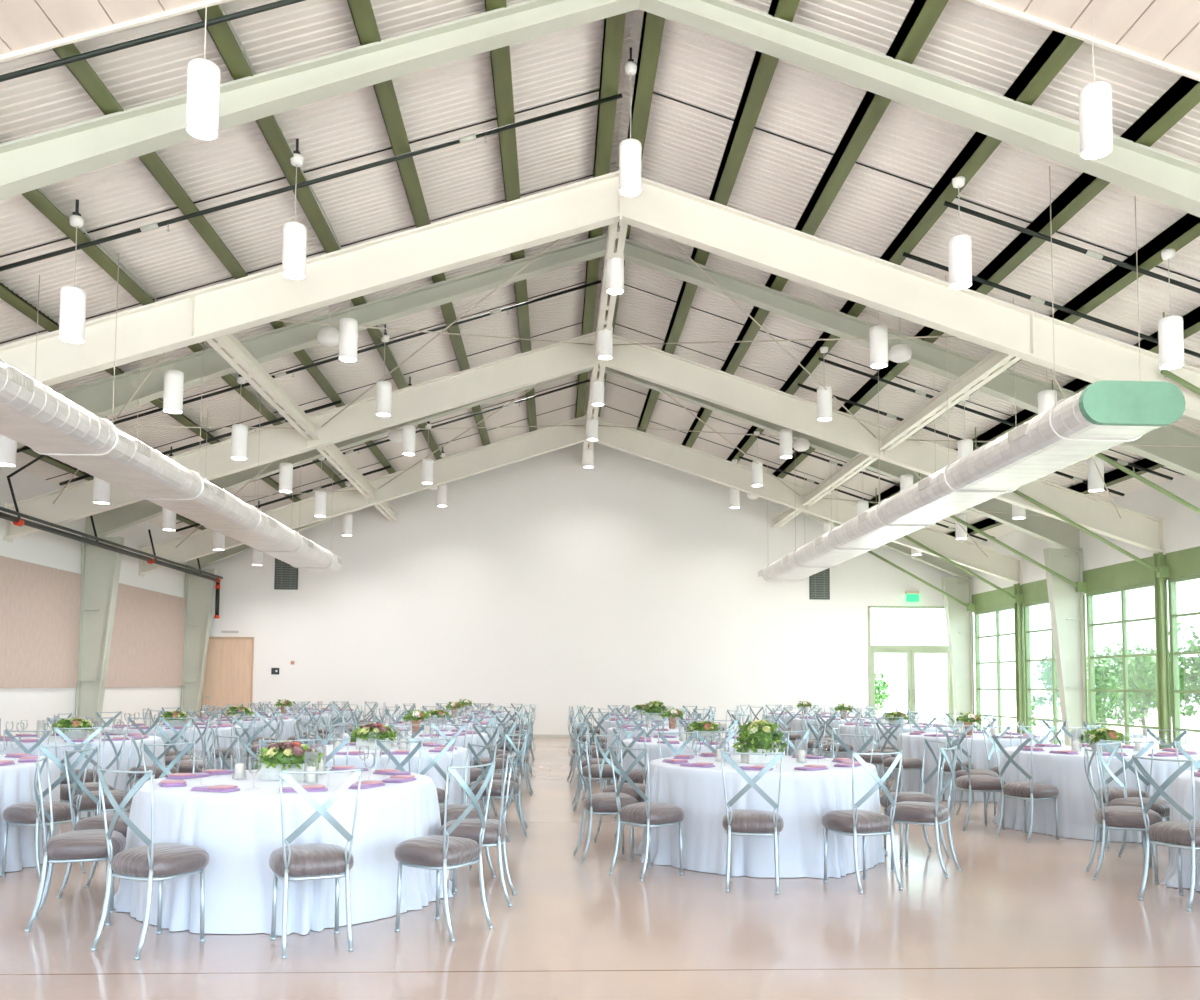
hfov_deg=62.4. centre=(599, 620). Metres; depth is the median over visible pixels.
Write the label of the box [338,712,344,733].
banquet chair
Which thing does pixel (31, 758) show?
napkin
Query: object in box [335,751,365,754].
napkin
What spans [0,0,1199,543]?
ceiling
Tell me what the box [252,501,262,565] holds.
pendant lamp
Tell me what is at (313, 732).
banquet chair
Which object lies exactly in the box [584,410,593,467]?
pendant lamp
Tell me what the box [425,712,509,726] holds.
tablecloth
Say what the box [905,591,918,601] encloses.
exit sign
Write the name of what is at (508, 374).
roof beam
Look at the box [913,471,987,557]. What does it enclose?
rod
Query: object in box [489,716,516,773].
banquet chair
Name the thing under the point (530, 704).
banquet chair
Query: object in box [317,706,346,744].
banquet chair
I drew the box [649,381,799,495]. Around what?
rod
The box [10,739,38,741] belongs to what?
napkin
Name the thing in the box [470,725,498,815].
banquet chair
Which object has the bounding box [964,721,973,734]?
pot
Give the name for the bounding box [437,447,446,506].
pendant lamp
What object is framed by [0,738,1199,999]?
floor
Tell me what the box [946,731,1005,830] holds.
banquet chair
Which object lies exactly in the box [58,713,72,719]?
banquet chair
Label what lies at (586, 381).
pipe
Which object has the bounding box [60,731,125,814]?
banquet chair
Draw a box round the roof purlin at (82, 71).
[52,43,395,473]
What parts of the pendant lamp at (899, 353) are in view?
stem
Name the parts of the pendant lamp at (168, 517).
lamp shade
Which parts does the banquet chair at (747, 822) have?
leg, leg, frame, seat frame, leg, leg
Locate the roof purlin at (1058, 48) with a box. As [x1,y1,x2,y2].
[727,30,1083,462]
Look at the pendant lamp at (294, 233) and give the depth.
10.47 m
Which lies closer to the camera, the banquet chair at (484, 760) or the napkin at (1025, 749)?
the napkin at (1025, 749)
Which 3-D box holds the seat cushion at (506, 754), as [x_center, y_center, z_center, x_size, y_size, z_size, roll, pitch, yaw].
[-1.126,1.746,12.607,0.428,0.129,0.428,0,-4,-1]
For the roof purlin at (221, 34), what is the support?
attached to the ceiling
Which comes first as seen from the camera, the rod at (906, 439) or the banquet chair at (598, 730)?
the rod at (906, 439)
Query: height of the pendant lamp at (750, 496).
0.905 m
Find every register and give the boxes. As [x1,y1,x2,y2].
[7,366,33,391]
[135,440,150,457]
[214,486,224,498]
[268,517,275,527]
[307,540,313,548]
[815,537,821,545]
[858,512,867,522]
[918,477,931,490]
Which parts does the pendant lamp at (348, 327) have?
lamp shade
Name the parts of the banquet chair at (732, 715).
frame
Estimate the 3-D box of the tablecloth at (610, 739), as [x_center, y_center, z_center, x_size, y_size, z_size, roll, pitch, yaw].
[1.036,1.945,14.413,1.929,0.758,1.950,0,-4,7]
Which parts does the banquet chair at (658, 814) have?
leg, frame, leg, seat frame, leg, leg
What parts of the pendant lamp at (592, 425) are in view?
lamp shade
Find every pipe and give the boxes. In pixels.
[0,0,305,81]
[0,93,621,271]
[17,280,600,452]
[59,400,341,485]
[176,466,390,531]
[252,379,589,481]
[739,456,986,541]
[755,436,996,521]
[797,383,1124,495]
[818,357,1172,479]
[902,252,1199,357]
[943,201,1199,293]
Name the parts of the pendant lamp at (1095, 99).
cord, lamp shade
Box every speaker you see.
[317,305,338,345]
[388,425,402,442]
[793,433,809,451]
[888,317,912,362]
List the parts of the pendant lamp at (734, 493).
lamp shade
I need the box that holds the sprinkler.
[0,455,222,618]
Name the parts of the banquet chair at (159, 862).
leg, frame, leg, seat frame, leg, leg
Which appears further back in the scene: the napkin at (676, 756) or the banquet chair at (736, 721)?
the banquet chair at (736, 721)
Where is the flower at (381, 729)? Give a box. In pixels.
[379,727,386,732]
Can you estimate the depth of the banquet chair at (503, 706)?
19.65 m
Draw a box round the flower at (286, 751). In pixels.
[283,748,292,755]
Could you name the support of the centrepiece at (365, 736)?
on the tablecloth at (456, 792)
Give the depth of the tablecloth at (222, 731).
13.43 m
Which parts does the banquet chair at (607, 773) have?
leg, frame, seat frame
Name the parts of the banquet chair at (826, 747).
frame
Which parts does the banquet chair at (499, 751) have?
frame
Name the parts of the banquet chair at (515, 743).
frame, leg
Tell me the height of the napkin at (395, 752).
0.029 m
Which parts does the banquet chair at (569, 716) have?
leg, frame, leg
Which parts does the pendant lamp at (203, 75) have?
lamp shade, cord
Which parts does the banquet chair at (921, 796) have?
leg, leg, leg, frame, leg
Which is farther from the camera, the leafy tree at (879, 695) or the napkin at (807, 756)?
the leafy tree at (879, 695)
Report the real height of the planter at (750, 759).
0.120 m
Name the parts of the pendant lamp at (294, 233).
lamp shade, cord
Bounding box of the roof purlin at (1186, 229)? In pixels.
[831,213,1199,491]
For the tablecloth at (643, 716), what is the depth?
20.02 m
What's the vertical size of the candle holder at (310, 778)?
0.200 m
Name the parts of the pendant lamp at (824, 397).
lamp shade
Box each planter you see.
[61,729,87,738]
[167,720,185,726]
[231,713,247,719]
[260,763,314,780]
[356,738,390,749]
[430,718,444,723]
[647,714,662,719]
[695,732,715,740]
[741,748,779,763]
[888,719,904,725]
[1091,741,1118,751]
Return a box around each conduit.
[38,188,342,479]
[224,11,441,452]
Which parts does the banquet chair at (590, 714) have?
frame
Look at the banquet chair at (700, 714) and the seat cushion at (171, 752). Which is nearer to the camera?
the seat cushion at (171, 752)
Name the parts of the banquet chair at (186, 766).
frame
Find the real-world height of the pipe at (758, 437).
2.014 m
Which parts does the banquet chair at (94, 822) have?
leg, frame, leg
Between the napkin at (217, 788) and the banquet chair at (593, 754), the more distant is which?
the banquet chair at (593, 754)
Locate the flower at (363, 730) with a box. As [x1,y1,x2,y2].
[360,727,369,734]
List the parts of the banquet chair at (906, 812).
leg, leg, seat frame, leg, frame, leg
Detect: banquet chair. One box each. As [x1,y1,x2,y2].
[1,742,91,880]
[3,730,51,755]
[25,756,125,931]
[46,717,84,729]
[54,726,102,815]
[57,746,129,898]
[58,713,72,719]
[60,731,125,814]
[73,735,143,820]
[85,716,113,732]
[91,766,208,959]
[95,711,121,726]
[127,717,160,735]
[127,724,186,812]
[141,741,194,777]
[142,708,150,724]
[150,710,163,724]
[161,717,196,755]
[165,718,209,765]
[173,721,217,772]
[193,711,219,723]
[204,706,227,717]
[204,730,215,768]
[205,705,215,716]
[212,715,256,769]
[216,734,239,769]
[220,711,244,724]
[233,726,263,762]
[246,712,282,769]
[248,711,280,768]
[250,713,283,769]
[253,703,264,710]
[257,706,279,717]
[259,739,314,755]
[269,767,362,958]
[284,706,306,730]
[287,703,306,712]
[287,709,322,743]
[293,701,309,709]
[294,718,302,739]
[296,721,317,743]
[297,707,317,735]
[297,738,348,767]
[305,708,331,741]
[306,724,344,744]
[312,704,329,713]
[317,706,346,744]
[321,716,342,738]
[331,703,349,724]
[332,701,348,708]
[332,704,357,736]
[336,705,361,737]
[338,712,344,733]
[342,722,364,742]
[350,710,363,729]
[354,713,373,727]
[355,703,377,726]
[360,702,376,721]
[369,702,385,722]
[374,715,403,728]
[375,739,422,773]
[379,708,389,722]
[384,710,406,720]
[385,706,400,722]
[388,724,425,743]
[395,761,495,941]
[404,705,415,713]
[408,715,436,729]
[408,736,455,805]
[422,706,442,712]
[431,723,467,747]
[438,751,515,906]
[439,743,496,877]
[445,710,463,720]
[445,715,473,730]
[464,706,484,714]
[468,709,490,722]
[468,732,527,840]
[470,715,496,748]
[470,721,515,803]
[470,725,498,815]
[473,703,490,711]
[477,728,527,827]
[485,705,501,716]
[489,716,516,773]
[490,710,510,739]
[495,719,532,795]
[497,713,532,776]
[499,709,525,738]
[500,711,531,770]
[503,706,518,732]
[506,705,530,747]
[510,703,522,725]
[511,708,534,758]
[517,704,535,747]
[567,715,598,782]
[568,706,589,752]
[569,710,593,763]
[571,708,599,761]
[572,721,616,802]
[573,724,618,810]
[573,738,637,862]
[577,705,596,728]
[577,713,606,776]
[580,707,599,733]
[586,717,618,788]
[590,711,609,742]
[593,733,645,846]
[598,708,615,720]
[607,705,624,712]
[608,744,684,881]
[613,728,646,820]
[614,713,637,724]
[615,720,643,745]
[616,708,636,717]
[632,719,663,736]
[646,713,667,725]
[657,731,697,757]
[676,713,701,725]
[678,719,710,736]
[682,705,697,718]
[693,709,710,719]
[694,712,714,721]
[694,730,736,754]
[703,708,711,719]
[709,719,737,735]
[720,750,783,893]
[726,710,736,727]
[731,714,749,734]
[733,712,740,735]
[740,705,750,723]
[746,732,789,755]
[750,706,775,730]
[763,709,786,755]
[771,709,801,754]
[772,708,790,748]
[778,729,808,755]
[783,707,803,746]
[800,713,829,757]
[802,707,821,716]
[805,723,825,755]
[806,712,834,755]
[814,711,837,755]
[816,714,852,756]
[822,751,902,893]
[829,726,839,757]
[832,733,874,763]
[839,711,860,723]
[853,708,873,717]
[855,719,891,791]
[860,717,895,769]
[865,711,886,721]
[873,716,902,777]
[875,722,921,796]
[880,738,949,858]
[886,745,960,877]
[903,712,917,722]
[909,717,936,731]
[920,710,925,722]
[935,724,975,806]
[942,717,963,730]
[945,713,963,731]
[945,727,998,820]
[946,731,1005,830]
[973,718,996,730]
[982,726,1011,805]
[983,716,992,732]
[985,715,994,726]
[992,735,1058,842]
[1020,726,1054,743]
[1042,719,1066,745]
[1061,726,1100,745]
[1082,721,1095,743]
[1084,746,1162,883]
[1085,724,1100,743]
[1095,741,1169,868]
[1096,739,1154,852]
[1132,755,1199,910]
[1146,728,1187,749]
[1174,741,1199,769]
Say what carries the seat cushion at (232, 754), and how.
on the banquet chair at (232, 756)
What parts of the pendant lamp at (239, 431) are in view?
lamp shade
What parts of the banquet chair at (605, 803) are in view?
leg, frame, leg, seat frame, leg, leg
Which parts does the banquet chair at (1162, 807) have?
leg, frame, leg, leg, leg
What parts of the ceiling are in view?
liner panel, edge trim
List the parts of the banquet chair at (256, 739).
frame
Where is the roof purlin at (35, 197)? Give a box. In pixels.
[22,189,347,487]
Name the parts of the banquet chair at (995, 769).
frame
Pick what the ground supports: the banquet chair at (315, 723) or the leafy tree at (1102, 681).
the leafy tree at (1102, 681)
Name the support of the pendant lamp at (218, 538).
hanging from the ceiling
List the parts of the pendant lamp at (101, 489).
lamp shade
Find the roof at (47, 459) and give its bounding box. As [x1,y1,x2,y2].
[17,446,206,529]
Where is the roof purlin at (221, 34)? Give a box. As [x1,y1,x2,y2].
[197,4,441,459]
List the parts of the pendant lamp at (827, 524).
lamp shade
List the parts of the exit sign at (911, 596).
lit panel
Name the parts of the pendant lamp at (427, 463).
lamp shade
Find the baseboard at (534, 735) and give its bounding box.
[533,734,738,737]
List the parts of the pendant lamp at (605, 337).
lamp shade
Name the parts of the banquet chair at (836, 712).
frame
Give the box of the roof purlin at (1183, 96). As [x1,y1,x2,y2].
[772,76,1199,478]
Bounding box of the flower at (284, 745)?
[281,742,295,748]
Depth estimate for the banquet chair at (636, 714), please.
15.85 m
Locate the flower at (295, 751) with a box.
[291,747,304,755]
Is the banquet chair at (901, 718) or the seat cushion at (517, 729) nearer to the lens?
the banquet chair at (901, 718)
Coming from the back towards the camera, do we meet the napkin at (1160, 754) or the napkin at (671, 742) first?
the napkin at (671, 742)
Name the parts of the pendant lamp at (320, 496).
lamp shade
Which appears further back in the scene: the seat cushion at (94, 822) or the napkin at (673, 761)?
the napkin at (673, 761)
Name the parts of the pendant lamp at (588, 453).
lamp shade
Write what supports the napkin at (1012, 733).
on the tablecloth at (912, 745)
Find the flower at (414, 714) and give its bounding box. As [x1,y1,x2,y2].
[412,712,420,717]
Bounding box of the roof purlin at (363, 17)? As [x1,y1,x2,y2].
[347,0,489,445]
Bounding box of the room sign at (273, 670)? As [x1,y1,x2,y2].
[271,668,278,674]
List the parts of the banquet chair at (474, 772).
frame, leg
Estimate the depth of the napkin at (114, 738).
10.69 m
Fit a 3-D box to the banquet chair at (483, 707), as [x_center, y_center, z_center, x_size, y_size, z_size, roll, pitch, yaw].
[-2.555,2.174,19.820,0.435,0.952,0.489,0,-4,5]
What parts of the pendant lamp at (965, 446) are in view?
cord, lamp shade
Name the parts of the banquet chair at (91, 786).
frame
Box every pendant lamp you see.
[0,434,16,466]
[59,199,86,343]
[93,417,109,503]
[162,447,175,530]
[163,351,183,413]
[186,0,220,139]
[213,530,224,550]
[231,374,247,459]
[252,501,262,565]
[279,420,292,492]
[282,139,306,279]
[314,456,326,516]
[339,299,357,361]
[342,481,352,535]
[376,324,391,416]
[402,377,415,455]
[422,421,432,484]
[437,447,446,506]
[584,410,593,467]
[587,376,597,440]
[592,331,604,406]
[598,272,612,359]
[606,253,623,294]
[619,47,641,196]
[730,459,739,508]
[747,493,758,498]
[752,431,762,486]
[779,429,791,458]
[817,347,831,420]
[824,492,833,533]
[857,468,868,515]
[869,310,887,368]
[900,468,912,491]
[911,548,920,555]
[948,176,971,289]
[955,514,966,539]
[957,396,972,458]
[1012,504,1025,518]
[1038,368,1056,414]
[1078,17,1112,159]
[1087,456,1103,491]
[1158,248,1183,369]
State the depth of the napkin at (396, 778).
6.42 m
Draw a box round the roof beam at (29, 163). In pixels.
[0,0,1199,216]
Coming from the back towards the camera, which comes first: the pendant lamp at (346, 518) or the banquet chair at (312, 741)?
the pendant lamp at (346, 518)
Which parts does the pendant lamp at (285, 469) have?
lamp shade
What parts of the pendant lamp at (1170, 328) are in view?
cord, lamp shade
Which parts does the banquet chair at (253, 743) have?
frame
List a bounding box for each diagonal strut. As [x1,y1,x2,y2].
[868,551,975,610]
[876,488,1023,602]
[919,473,1086,591]
[975,427,1169,577]
[1052,380,1199,513]
[1160,312,1199,394]
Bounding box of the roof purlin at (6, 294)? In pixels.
[0,283,300,501]
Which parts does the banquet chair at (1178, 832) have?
leg, frame, seat frame, leg, leg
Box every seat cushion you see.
[2,801,76,823]
[43,829,125,859]
[60,769,98,783]
[60,782,113,799]
[73,790,132,808]
[74,813,129,836]
[111,843,208,876]
[128,765,176,778]
[165,750,195,755]
[165,755,200,765]
[173,760,210,772]
[212,748,249,757]
[246,742,272,746]
[248,737,274,742]
[250,744,269,753]
[269,843,353,876]
[287,735,316,742]
[305,733,326,738]
[317,728,340,734]
[336,727,355,732]
[395,835,479,865]
[436,788,448,802]
[438,819,505,843]
[439,804,484,826]
[468,780,518,795]
[470,757,508,769]
[470,768,487,780]
[477,773,520,784]
[489,749,508,756]
[495,753,527,764]
[497,742,527,750]
[499,733,520,738]
[500,739,523,742]
[506,725,526,730]
[572,745,597,754]
[574,735,593,742]
[581,758,616,767]
[582,764,618,777]
[583,792,637,811]
[589,742,606,748]
[592,749,618,758]
[598,737,606,742]
[603,783,645,800]
[620,802,684,823]
[625,769,646,783]
[722,809,783,832]
[787,733,801,739]
[804,740,829,748]
[812,738,834,742]
[821,742,852,751]
[822,810,890,832]
[860,752,891,762]
[867,749,895,756]
[875,745,895,749]
[880,792,935,807]
[883,757,921,768]
[886,801,948,822]
[940,760,975,771]
[955,769,998,778]
[955,775,1005,789]
[991,766,999,775]
[1003,781,1058,797]
[1095,806,1162,827]
[1096,787,1151,802]
[1108,797,1169,816]
[1148,820,1199,846]
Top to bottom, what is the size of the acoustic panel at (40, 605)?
2.230 m
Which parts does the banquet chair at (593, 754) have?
frame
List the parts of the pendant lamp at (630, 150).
lamp shade, cord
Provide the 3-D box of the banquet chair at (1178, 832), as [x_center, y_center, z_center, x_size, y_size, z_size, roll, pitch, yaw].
[3.847,1.365,6.516,0.489,0.952,0.435,2,-4,-24]
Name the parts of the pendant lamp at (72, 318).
lamp shade, cord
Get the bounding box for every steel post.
[1014,583,1025,733]
[1153,552,1171,748]
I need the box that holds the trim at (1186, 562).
[972,546,1199,613]
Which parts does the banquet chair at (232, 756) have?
seat frame, frame, leg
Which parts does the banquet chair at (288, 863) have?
leg, leg, seat frame, frame, leg, leg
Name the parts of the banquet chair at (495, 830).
leg, leg, seat frame, leg, frame, leg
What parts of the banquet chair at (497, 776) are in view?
leg, leg, frame, leg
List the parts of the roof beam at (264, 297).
ridge plate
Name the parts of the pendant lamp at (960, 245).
cord, lamp shade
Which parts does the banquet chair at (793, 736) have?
frame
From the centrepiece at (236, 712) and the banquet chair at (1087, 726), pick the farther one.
the centrepiece at (236, 712)
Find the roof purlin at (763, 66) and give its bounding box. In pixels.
[636,0,799,432]
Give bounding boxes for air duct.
[0,254,341,571]
[758,166,1185,581]
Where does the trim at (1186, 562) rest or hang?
attached to the wall at (1182, 524)
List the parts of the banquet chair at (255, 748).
frame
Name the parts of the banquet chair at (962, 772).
leg, frame, leg, leg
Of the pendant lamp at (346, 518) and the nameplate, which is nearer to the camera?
the pendant lamp at (346, 518)
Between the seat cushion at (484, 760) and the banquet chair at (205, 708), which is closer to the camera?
the seat cushion at (484, 760)
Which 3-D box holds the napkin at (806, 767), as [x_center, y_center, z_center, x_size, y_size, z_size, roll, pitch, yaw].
[1.607,1.113,7.548,0.275,0.029,0.150,3,-5,-39]
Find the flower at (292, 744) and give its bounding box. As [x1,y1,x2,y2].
[290,742,301,747]
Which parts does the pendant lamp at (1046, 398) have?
lamp shade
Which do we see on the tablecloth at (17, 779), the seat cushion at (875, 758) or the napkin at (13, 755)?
the napkin at (13, 755)
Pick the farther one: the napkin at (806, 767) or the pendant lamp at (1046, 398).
the pendant lamp at (1046, 398)
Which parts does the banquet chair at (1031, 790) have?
leg, frame, leg, seat frame, leg, leg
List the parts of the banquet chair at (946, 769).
leg, frame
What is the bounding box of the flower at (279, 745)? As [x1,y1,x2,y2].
[270,742,282,749]
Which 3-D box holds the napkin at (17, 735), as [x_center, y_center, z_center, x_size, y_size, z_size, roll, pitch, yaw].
[-6.537,1.306,11.342,0.150,0.029,0.275,-2,-5,38]
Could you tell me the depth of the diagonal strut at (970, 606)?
25.77 m
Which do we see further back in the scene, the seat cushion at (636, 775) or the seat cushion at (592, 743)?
the seat cushion at (592, 743)
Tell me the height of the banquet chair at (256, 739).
0.952 m
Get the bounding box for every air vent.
[274,558,297,589]
[809,568,829,599]
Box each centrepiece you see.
[51,718,97,738]
[160,711,190,726]
[226,706,253,719]
[253,740,323,780]
[275,699,291,713]
[350,722,396,749]
[402,709,428,733]
[426,709,452,723]
[446,702,462,715]
[459,699,471,712]
[632,704,645,714]
[643,700,666,719]
[660,708,682,728]
[684,721,725,740]
[732,720,786,763]
[797,701,811,713]
[834,703,852,718]
[882,711,908,725]
[955,712,981,734]
[1079,728,1131,751]
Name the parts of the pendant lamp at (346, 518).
lamp shade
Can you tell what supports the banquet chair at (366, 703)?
on the floor
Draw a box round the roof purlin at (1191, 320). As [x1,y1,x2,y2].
[868,306,1199,508]
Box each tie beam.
[206,333,319,439]
[317,444,376,498]
[374,501,398,521]
[582,441,593,465]
[585,365,605,434]
[594,222,627,357]
[772,507,801,527]
[801,453,877,505]
[878,350,1019,450]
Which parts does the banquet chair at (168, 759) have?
frame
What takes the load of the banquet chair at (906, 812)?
on the floor
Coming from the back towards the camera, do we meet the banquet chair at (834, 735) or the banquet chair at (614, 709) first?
the banquet chair at (614, 709)
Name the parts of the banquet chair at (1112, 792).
leg, leg, frame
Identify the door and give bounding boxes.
[201,637,253,717]
[868,606,954,725]
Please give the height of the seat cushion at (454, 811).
0.129 m
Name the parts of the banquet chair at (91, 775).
frame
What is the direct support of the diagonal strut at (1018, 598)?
attached to the steel post at (1017, 587)
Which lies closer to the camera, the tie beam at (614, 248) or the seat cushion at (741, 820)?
the seat cushion at (741, 820)
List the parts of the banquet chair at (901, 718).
frame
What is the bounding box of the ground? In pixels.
[875,705,1199,752]
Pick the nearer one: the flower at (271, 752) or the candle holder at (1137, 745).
the flower at (271, 752)
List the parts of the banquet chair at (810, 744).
frame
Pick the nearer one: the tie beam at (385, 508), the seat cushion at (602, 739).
the seat cushion at (602, 739)
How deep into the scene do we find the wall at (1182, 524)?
18.98 m
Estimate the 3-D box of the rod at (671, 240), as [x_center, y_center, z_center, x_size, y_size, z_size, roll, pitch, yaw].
[2.608,-4.273,14.974,0.022,1.652,7.197,-3,-5,40]
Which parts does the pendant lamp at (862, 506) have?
lamp shade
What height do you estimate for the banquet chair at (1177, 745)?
0.952 m
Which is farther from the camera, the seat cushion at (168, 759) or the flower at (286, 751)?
the seat cushion at (168, 759)
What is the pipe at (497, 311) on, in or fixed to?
attached to the roof purlin at (500, 57)
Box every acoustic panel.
[0,556,81,687]
[105,583,185,686]
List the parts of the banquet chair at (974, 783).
leg, frame, leg, seat frame, leg, leg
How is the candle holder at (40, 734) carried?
on the tablecloth at (109, 755)
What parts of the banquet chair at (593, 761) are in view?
leg, frame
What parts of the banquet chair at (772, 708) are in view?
frame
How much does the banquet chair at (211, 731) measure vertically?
0.952 m
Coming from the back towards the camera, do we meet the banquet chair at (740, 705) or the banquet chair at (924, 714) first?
the banquet chair at (740, 705)
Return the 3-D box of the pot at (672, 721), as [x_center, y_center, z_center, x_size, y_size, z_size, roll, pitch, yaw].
[1.052,1.470,14.436,0.125,0.190,0.125,1,-4,-3]
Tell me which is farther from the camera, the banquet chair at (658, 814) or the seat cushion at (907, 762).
the seat cushion at (907, 762)
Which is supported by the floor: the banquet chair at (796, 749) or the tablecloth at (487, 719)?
the banquet chair at (796, 749)
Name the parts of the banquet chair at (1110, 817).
leg, frame, leg, seat frame, leg, leg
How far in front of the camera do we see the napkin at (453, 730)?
13.05 m
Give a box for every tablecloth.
[0,734,164,817]
[0,755,59,875]
[102,724,241,769]
[114,768,456,935]
[185,718,295,768]
[252,713,332,744]
[279,709,358,744]
[309,744,469,804]
[339,730,488,798]
[383,722,504,772]
[404,717,502,732]
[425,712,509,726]
[597,714,687,728]
[600,719,699,737]
[606,726,733,783]
[615,737,784,783]
[635,755,887,878]
[762,713,840,750]
[788,717,887,757]
[834,723,955,777]
[890,732,1048,801]
[992,746,1199,842]
[1162,770,1199,890]
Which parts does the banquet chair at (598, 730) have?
frame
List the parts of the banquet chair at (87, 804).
seat frame, frame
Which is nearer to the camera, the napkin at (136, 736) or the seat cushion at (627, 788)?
the seat cushion at (627, 788)
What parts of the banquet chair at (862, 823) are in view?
leg, leg, seat frame, leg, frame, leg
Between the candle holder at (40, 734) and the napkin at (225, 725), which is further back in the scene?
the napkin at (225, 725)
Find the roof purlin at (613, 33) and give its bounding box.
[575,13,625,417]
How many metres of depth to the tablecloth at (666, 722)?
17.07 m
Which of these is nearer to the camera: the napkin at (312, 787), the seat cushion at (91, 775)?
the napkin at (312, 787)
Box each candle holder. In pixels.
[38,729,43,737]
[235,763,243,778]
[306,766,315,782]
[316,760,323,770]
[335,738,340,747]
[391,737,396,746]
[400,739,405,748]
[425,725,429,733]
[681,733,685,740]
[717,749,723,760]
[720,733,724,740]
[798,750,804,761]
[991,728,995,735]
[1073,741,1079,750]
[1135,743,1140,750]
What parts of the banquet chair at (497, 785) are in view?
leg, seat frame, leg, frame, leg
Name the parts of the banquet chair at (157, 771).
leg, frame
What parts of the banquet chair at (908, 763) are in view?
leg, frame, leg, seat frame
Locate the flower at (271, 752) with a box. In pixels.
[266,747,278,757]
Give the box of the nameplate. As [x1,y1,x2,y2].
[221,631,238,632]
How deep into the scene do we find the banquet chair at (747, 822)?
6.78 m
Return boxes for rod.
[53,352,165,503]
[115,426,294,428]
[132,490,357,503]
[175,462,271,547]
[276,320,592,344]
[321,239,560,426]
[378,381,543,488]
[378,425,583,430]
[598,425,817,438]
[613,336,955,344]
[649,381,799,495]
[668,238,875,437]
[821,498,1048,516]
[906,439,1199,446]
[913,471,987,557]
[1050,369,1120,518]
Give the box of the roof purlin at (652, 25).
[598,11,664,416]
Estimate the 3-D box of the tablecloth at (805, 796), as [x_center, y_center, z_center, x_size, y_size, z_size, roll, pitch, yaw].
[1.326,1.549,8.185,1.874,0.758,1.874,-3,-5,38]
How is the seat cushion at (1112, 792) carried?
on the banquet chair at (1112, 792)
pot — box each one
[281,705,286,713]
[411,719,420,733]
[451,708,457,715]
[668,716,676,728]
[840,710,845,718]
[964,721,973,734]
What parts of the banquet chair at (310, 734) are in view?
frame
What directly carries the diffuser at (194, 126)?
attached to the pendant lamp at (203, 75)
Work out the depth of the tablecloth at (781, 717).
21.34 m
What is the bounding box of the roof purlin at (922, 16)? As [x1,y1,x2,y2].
[681,0,948,447]
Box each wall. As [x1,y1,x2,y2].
[0,466,186,735]
[200,442,956,734]
[970,475,1199,594]
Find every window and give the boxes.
[972,606,1025,732]
[1021,594,1088,744]
[1083,582,1157,744]
[1165,574,1199,747]
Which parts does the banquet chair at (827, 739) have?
frame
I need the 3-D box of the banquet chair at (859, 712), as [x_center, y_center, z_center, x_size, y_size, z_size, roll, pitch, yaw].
[4.459,2.055,17.276,0.435,0.952,0.489,1,-4,-13]
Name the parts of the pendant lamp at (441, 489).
lamp shade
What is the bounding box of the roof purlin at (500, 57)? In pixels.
[484,0,536,431]
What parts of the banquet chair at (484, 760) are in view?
frame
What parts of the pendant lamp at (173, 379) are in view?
lamp shade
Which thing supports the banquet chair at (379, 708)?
on the floor
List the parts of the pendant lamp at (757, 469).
lamp shade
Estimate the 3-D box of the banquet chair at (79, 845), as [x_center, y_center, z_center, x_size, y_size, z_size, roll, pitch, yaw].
[-3.049,1.278,5.815,0.489,0.952,0.435,2,-4,-22]
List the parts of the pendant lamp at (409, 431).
lamp shade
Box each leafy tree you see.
[875,664,890,714]
[1031,650,1140,731]
[1094,641,1186,735]
[1128,620,1199,716]
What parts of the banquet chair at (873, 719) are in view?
frame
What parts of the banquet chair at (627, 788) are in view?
leg, frame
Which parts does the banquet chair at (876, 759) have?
frame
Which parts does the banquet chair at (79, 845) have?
leg, leg, frame, seat frame, leg, leg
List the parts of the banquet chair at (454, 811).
frame, leg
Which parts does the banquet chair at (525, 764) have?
leg, frame, leg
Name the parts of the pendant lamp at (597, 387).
lamp shade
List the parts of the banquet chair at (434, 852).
leg, leg, seat frame, leg, frame, leg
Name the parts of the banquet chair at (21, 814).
leg, leg, seat frame, leg, frame, leg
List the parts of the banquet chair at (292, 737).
frame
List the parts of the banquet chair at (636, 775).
frame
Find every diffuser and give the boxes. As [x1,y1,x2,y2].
[192,124,211,128]
[1088,145,1103,148]
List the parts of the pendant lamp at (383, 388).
lamp shade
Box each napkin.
[0,760,14,765]
[4,753,37,757]
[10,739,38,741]
[14,734,37,736]
[18,756,37,761]
[64,738,93,741]
[101,737,129,740]
[127,733,141,735]
[128,727,148,728]
[132,735,148,738]
[158,780,186,786]
[166,773,208,778]
[190,785,239,791]
[201,769,234,774]
[218,724,233,726]
[279,784,327,791]
[329,765,368,771]
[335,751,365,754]
[348,780,384,788]
[373,769,410,774]
[381,750,410,754]
[381,775,415,782]
[419,733,440,736]
[423,742,440,746]
[428,747,452,751]
[445,733,466,735]
[451,729,468,731]
[637,739,651,741]
[649,728,668,730]
[654,735,676,737]
[657,741,679,743]
[662,759,688,763]
[674,755,694,758]
[680,762,714,767]
[696,741,719,744]
[699,753,729,756]
[739,765,772,770]
[792,754,823,758]
[794,764,827,770]
[832,758,857,762]
[834,761,861,766]
[909,732,920,734]
[924,734,945,736]
[1005,732,1019,734]
[1022,748,1044,750]
[1034,744,1060,746]
[1049,750,1078,753]
[1080,743,1090,746]
[1096,752,1127,755]
[1119,745,1143,748]
[1148,752,1178,756]
[1162,748,1187,751]
[1173,751,1197,754]
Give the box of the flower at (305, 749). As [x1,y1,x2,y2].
[302,746,312,753]
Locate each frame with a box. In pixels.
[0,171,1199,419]
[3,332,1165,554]
[17,234,1199,480]
[75,367,1086,745]
[138,415,1021,584]
[181,497,973,730]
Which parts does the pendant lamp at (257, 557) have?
lamp shade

